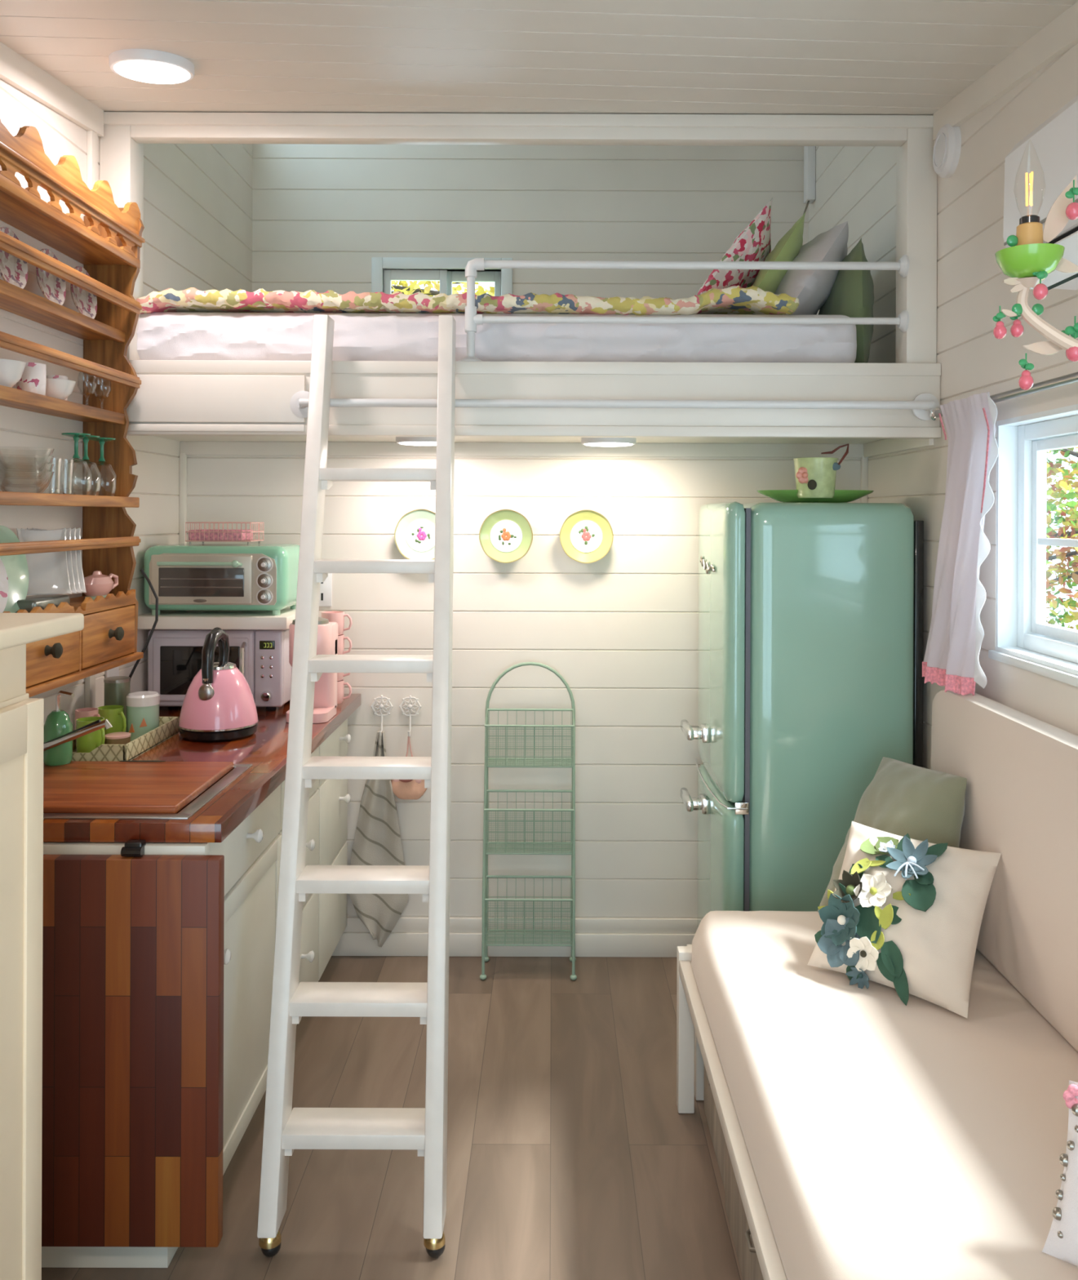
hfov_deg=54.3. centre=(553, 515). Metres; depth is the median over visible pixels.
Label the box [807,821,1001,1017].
throw pillow
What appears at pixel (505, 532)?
flower
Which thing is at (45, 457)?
tumbler
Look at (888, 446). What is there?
trim
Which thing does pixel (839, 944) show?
flower
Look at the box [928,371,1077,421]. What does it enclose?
curtain rod
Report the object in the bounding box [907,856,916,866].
flower
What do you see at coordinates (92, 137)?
trim
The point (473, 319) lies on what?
guard rail
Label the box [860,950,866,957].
flower
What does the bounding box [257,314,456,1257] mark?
ladder
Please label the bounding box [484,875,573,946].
basket
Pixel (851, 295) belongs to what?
bed pillow
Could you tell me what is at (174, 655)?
microwave oven
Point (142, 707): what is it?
canister
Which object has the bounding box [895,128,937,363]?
trim
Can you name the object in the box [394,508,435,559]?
wall plate
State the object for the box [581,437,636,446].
recessed light
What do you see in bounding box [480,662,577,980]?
wire rack
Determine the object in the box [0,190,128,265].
shelf
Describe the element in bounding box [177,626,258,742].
kettle
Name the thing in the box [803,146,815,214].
curtain bracket
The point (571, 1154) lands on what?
floor
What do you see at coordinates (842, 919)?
flower
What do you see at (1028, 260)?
chandelier
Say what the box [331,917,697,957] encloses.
baseboard
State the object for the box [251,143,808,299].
wall
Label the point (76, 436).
wine glass
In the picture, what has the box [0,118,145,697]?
plate rack
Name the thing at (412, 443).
diffuser
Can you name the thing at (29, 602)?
baking dish
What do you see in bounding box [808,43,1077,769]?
wall
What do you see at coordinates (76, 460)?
glass bowl
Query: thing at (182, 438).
loft underside
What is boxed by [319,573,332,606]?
wall outlet
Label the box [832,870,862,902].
flower
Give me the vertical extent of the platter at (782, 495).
0.036 m
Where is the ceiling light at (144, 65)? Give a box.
[108,48,194,84]
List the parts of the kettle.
handle, lid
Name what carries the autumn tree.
on the lawn
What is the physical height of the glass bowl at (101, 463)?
0.093 m
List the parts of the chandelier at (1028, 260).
glass, arm, glass, arm, glass, arm, glass, glass, bulb, glass, glass, arm, arm, arm, arm, glass, glass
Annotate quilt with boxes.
[135,284,799,315]
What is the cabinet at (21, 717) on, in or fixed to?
on the floor
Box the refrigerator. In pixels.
[680,501,924,928]
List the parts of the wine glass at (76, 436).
stem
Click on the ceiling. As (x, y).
(797, 57)
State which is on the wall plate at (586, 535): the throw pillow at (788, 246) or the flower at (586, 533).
the flower at (586, 533)
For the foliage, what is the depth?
6.30 m
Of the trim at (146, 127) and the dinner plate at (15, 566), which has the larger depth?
the trim at (146, 127)
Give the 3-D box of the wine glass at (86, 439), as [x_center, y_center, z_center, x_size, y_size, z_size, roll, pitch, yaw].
[-1.163,-0.122,2.615,0.072,0.151,0.072,0,0,0]
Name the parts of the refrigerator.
handle, handle, door, door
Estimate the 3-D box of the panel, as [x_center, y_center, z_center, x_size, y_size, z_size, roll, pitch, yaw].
[-0.930,0.994,1.999,0.609,0.752,0.062,0,0,0]
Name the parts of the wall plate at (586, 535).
plate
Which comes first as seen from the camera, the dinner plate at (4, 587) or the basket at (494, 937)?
the dinner plate at (4, 587)
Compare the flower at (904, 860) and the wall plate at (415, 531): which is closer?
the flower at (904, 860)
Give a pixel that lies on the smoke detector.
(948, 143)
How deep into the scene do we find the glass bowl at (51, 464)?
2.32 m
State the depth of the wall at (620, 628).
3.49 m
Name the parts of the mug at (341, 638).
handle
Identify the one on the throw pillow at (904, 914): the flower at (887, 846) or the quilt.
the flower at (887, 846)
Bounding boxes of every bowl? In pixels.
[0,358,26,387]
[0,446,54,471]
[0,454,54,479]
[0,462,53,487]
[0,470,53,493]
[45,377,75,399]
[60,457,92,495]
[70,459,101,495]
[86,461,116,496]
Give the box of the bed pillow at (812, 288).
[774,221,848,315]
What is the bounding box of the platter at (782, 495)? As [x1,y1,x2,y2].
[756,489,874,502]
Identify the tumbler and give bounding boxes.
[34,457,62,493]
[47,458,74,494]
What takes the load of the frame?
on the floor
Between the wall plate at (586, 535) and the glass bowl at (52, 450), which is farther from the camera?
the wall plate at (586, 535)
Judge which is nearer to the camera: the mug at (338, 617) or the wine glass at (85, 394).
the wine glass at (85, 394)
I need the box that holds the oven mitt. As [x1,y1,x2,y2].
[391,736,426,799]
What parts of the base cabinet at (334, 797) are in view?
drawer, drawer, drawer, knob, knob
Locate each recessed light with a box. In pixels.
[395,436,436,445]
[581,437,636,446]
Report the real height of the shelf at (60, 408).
0.017 m
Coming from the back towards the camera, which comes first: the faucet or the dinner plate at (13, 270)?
the faucet
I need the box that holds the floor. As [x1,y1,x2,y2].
[41,955,743,1279]
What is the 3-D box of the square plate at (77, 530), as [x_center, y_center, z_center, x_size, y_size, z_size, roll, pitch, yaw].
[-1.144,0.104,2.435,0.104,0.151,0.074,0,0,-36]
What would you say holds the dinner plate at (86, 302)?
on the plate rack at (108, 241)
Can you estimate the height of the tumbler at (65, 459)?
0.085 m
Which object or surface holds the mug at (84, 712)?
on the tray
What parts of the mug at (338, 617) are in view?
handle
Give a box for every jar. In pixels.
[104,732,131,744]
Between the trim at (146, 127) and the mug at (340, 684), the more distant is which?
the mug at (340, 684)
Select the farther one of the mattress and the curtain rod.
the mattress
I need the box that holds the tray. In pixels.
[71,716,178,761]
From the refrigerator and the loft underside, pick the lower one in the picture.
the refrigerator
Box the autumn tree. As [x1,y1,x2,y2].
[391,280,494,296]
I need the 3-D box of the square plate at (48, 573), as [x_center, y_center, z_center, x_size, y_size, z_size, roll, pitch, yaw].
[-1.156,0.104,2.387,0.104,0.151,0.074,0,0,-36]
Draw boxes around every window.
[371,257,512,296]
[988,404,1077,687]
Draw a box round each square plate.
[16,527,71,595]
[21,527,76,595]
[26,527,81,593]
[31,527,86,592]
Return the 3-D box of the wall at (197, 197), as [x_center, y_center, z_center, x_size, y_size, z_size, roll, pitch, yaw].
[-1.264,-0.345,1.375,0.060,3.600,5.950,0,0,0]
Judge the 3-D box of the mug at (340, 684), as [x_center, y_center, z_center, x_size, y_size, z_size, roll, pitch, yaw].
[-0.685,0.553,3.304,0.089,0.070,0.072,0,0,-26]
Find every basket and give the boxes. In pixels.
[185,521,263,544]
[484,708,574,768]
[484,789,573,854]
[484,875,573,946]
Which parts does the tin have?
lid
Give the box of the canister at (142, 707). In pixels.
[125,691,159,741]
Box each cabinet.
[0,613,84,1279]
[41,784,281,1267]
[278,746,319,1025]
[316,718,351,980]
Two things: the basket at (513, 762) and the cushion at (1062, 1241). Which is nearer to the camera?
the cushion at (1062, 1241)
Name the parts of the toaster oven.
handle, door glass, door, panel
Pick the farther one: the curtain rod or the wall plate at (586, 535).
the wall plate at (586, 535)
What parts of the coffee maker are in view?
lid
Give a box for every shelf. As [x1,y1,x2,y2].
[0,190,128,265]
[0,294,111,339]
[0,400,105,422]
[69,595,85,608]
[137,606,295,630]
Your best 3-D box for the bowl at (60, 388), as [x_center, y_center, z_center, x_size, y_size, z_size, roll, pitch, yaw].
[-1.171,-0.288,2.460,0.100,0.052,0.100,0,0,0]
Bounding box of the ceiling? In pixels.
[0,0,1077,115]
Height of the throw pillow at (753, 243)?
0.340 m
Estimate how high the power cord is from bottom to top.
0.319 m
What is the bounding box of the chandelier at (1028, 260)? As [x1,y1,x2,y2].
[993,171,1077,390]
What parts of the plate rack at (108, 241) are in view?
drawer, knob, guard rail, guard rail, guard rail, moulding, drawer, knob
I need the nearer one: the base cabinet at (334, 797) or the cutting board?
the cutting board
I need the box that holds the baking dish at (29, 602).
[14,595,70,613]
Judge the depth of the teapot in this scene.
2.60 m
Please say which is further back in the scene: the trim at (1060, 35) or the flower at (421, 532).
the flower at (421, 532)
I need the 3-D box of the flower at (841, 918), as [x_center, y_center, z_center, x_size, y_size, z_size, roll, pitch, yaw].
[0.610,0.859,2.241,0.069,0.101,0.093,0,0,0]
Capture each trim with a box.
[0,1,1077,139]
[84,130,97,707]
[99,125,143,359]
[103,111,933,146]
[126,360,942,439]
[126,374,306,431]
[179,453,186,543]
[180,438,934,457]
[861,456,868,502]
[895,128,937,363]
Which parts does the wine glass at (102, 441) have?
stem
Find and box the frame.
[676,944,787,1279]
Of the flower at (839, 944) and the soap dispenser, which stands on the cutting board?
the soap dispenser
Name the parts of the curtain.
trim, hem trim, trim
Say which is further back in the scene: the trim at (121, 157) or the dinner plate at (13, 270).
the trim at (121, 157)
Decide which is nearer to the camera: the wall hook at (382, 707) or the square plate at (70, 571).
the square plate at (70, 571)
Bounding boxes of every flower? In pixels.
[417,528,426,540]
[501,528,511,540]
[581,528,591,541]
[817,916,861,967]
[818,893,860,946]
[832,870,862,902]
[837,915,846,924]
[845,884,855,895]
[845,967,869,989]
[847,936,879,971]
[853,872,892,907]
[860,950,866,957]
[870,887,877,894]
[878,840,895,852]
[886,835,937,878]
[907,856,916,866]
[1063,1084,1077,1109]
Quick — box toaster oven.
[143,543,299,615]
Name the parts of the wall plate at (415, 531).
plate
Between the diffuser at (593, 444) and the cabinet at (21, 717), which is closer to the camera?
the cabinet at (21, 717)
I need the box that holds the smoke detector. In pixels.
[933,123,961,177]
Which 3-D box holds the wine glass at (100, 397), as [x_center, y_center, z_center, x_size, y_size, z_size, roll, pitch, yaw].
[-1.159,-0.309,2.700,0.045,0.094,0.045,0,0,0]
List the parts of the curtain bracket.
cord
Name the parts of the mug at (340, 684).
handle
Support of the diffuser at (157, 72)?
attached to the ceiling light at (144, 65)
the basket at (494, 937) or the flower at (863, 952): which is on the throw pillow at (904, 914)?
the flower at (863, 952)
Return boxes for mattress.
[137,311,857,362]
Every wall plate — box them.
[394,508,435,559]
[479,509,533,563]
[560,509,613,563]
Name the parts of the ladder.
rail, rail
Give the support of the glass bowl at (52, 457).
on the glass bowl at (51, 464)
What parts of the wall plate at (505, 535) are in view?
plate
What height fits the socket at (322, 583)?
0.080 m
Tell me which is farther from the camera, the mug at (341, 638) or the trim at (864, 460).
the trim at (864, 460)
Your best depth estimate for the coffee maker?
3.05 m
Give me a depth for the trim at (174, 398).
2.81 m
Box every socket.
[105,666,119,678]
[320,582,323,599]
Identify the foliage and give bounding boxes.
[1046,446,1077,630]
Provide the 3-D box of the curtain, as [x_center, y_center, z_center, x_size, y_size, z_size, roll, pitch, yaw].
[0.972,0.073,2.547,0.069,0.703,0.381,0,0,0]
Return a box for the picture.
[1003,94,1077,290]
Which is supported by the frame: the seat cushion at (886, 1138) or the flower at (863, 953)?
the seat cushion at (886, 1138)
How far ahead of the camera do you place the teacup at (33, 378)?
2.32 m
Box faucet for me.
[43,719,112,751]
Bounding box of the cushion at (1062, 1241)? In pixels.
[1042,1080,1077,1266]
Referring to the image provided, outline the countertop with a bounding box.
[43,693,360,842]
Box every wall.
[0,78,253,730]
[186,454,861,918]
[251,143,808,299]
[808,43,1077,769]
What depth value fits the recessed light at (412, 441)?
3.17 m
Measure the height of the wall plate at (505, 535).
0.177 m
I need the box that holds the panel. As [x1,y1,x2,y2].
[41,839,224,1247]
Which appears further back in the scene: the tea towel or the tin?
the tea towel
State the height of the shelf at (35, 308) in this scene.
0.017 m
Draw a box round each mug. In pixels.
[75,707,100,746]
[75,716,105,752]
[97,705,126,734]
[321,611,352,635]
[337,634,352,654]
[337,672,351,680]
[337,679,351,703]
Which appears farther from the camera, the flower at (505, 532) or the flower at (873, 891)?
the flower at (505, 532)
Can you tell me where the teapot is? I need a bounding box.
[84,570,118,599]
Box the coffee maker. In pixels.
[286,617,337,723]
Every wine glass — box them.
[60,432,92,495]
[70,435,101,495]
[77,372,97,395]
[86,437,116,496]
[92,376,111,404]
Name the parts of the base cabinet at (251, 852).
knob, drawer, door, knob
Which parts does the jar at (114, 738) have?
lid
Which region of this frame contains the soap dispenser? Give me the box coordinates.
[43,690,74,765]
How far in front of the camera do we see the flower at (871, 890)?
2.24 m
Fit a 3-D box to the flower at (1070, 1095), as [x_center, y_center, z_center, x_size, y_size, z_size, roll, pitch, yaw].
[0.698,0.776,1.402,0.036,0.035,0.010,0,0,0]
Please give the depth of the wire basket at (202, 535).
3.21 m
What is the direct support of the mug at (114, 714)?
on the tray
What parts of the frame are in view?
leg, leg, drawer, drawer, pull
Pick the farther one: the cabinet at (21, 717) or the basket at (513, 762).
the basket at (513, 762)
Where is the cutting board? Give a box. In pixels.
[43,760,233,813]
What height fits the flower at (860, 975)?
0.051 m
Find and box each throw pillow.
[697,197,773,295]
[752,212,805,293]
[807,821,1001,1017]
[817,756,967,911]
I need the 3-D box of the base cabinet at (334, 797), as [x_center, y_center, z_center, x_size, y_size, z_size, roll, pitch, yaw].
[-0.933,1.041,3.251,0.581,0.828,0.418,0,0,0]
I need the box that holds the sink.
[43,764,252,819]
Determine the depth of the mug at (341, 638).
3.29 m
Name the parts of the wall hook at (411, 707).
hook arm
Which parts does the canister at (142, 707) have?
lid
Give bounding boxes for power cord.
[128,568,158,678]
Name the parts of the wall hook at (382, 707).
hook arm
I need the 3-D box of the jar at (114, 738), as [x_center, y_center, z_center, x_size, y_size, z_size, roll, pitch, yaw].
[-1.077,0.561,2.600,0.062,0.040,0.062,0,0,0]
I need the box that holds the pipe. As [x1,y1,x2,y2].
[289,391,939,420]
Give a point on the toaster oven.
(183, 576)
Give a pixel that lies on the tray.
(168, 727)
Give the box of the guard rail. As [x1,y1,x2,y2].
[457,254,909,361]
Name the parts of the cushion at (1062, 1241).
bead trim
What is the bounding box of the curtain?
[922,391,999,695]
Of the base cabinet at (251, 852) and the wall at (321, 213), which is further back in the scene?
the wall at (321, 213)
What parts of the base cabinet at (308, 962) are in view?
drawer, drawer, drawer, knob, knob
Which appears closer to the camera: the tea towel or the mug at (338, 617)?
the mug at (338, 617)
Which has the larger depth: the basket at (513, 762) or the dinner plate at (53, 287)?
the basket at (513, 762)
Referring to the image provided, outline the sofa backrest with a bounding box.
[931,689,1077,1051]
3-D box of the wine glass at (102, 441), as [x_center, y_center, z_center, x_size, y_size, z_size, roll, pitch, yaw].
[-1.155,-0.122,2.690,0.072,0.151,0.072,0,0,0]
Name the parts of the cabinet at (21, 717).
door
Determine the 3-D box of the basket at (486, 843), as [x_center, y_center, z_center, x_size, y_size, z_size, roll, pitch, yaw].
[-0.076,0.984,3.374,0.283,0.177,0.122,0,0,0]
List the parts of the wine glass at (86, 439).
stem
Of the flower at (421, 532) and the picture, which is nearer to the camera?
the picture
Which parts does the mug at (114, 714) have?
handle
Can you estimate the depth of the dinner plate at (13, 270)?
2.26 m
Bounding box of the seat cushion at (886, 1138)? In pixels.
[691,911,1077,1279]
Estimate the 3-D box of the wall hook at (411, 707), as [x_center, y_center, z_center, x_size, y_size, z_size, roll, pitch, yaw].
[-0.473,0.665,3.465,0.074,0.138,0.041,0,0,0]
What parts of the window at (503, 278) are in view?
sash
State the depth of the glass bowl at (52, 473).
2.32 m
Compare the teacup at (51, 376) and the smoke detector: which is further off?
the smoke detector
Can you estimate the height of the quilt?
0.108 m
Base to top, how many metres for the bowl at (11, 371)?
0.062 m
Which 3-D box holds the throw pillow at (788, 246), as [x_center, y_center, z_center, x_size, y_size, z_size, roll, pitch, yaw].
[0.675,-0.732,3.270,0.196,0.310,0.456,0,0,9]
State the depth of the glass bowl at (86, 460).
2.61 m
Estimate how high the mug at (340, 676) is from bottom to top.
0.070 m
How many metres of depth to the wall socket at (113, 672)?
2.94 m
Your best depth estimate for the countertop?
2.32 m
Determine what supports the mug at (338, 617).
on the mug at (341, 638)
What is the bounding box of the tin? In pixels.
[103,675,130,732]
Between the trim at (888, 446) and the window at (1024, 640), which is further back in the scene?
the trim at (888, 446)
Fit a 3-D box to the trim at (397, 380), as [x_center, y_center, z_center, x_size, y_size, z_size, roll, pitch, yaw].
[-0.096,-0.312,2.837,2.273,0.200,0.050,0,0,0]
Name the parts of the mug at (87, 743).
handle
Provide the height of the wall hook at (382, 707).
0.138 m
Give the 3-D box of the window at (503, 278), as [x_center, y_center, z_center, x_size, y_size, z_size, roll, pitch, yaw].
[-0.454,-0.852,4.320,0.575,0.400,0.064,0,0,0]
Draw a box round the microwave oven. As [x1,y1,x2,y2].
[147,628,292,709]
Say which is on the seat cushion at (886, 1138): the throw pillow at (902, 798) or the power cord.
the throw pillow at (902, 798)
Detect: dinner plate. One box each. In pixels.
[0,226,27,288]
[0,525,28,613]
[0,558,8,613]
[35,248,66,305]
[70,266,97,319]
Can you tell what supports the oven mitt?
hanging from the wall hook at (411, 707)
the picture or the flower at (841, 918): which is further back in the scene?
the flower at (841, 918)
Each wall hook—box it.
[370,695,393,736]
[399,695,422,737]
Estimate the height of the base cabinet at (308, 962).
0.828 m
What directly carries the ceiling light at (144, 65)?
attached to the ceiling
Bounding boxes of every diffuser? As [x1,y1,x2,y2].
[113,60,190,84]
[399,441,436,445]
[585,442,632,446]
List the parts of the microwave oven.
door, handle, control panel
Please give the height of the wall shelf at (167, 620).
0.038 m
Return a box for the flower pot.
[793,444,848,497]
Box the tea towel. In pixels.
[349,730,408,946]
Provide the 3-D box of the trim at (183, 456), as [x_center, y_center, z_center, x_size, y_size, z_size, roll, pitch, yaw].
[-1.228,0.625,3.480,0.020,1.660,0.020,0,0,0]
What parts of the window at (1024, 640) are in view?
sill, frame, sash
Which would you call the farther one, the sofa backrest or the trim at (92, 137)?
the trim at (92, 137)
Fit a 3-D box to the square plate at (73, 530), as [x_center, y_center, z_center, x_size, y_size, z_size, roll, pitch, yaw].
[-1.148,0.104,2.419,0.104,0.151,0.074,0,0,-36]
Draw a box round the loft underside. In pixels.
[155,435,887,444]
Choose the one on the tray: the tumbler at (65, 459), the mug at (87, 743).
the mug at (87, 743)
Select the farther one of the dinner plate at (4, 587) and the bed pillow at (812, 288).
the bed pillow at (812, 288)
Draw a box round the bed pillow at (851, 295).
[818,237,874,363]
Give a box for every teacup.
[16,362,46,395]
[46,374,67,400]

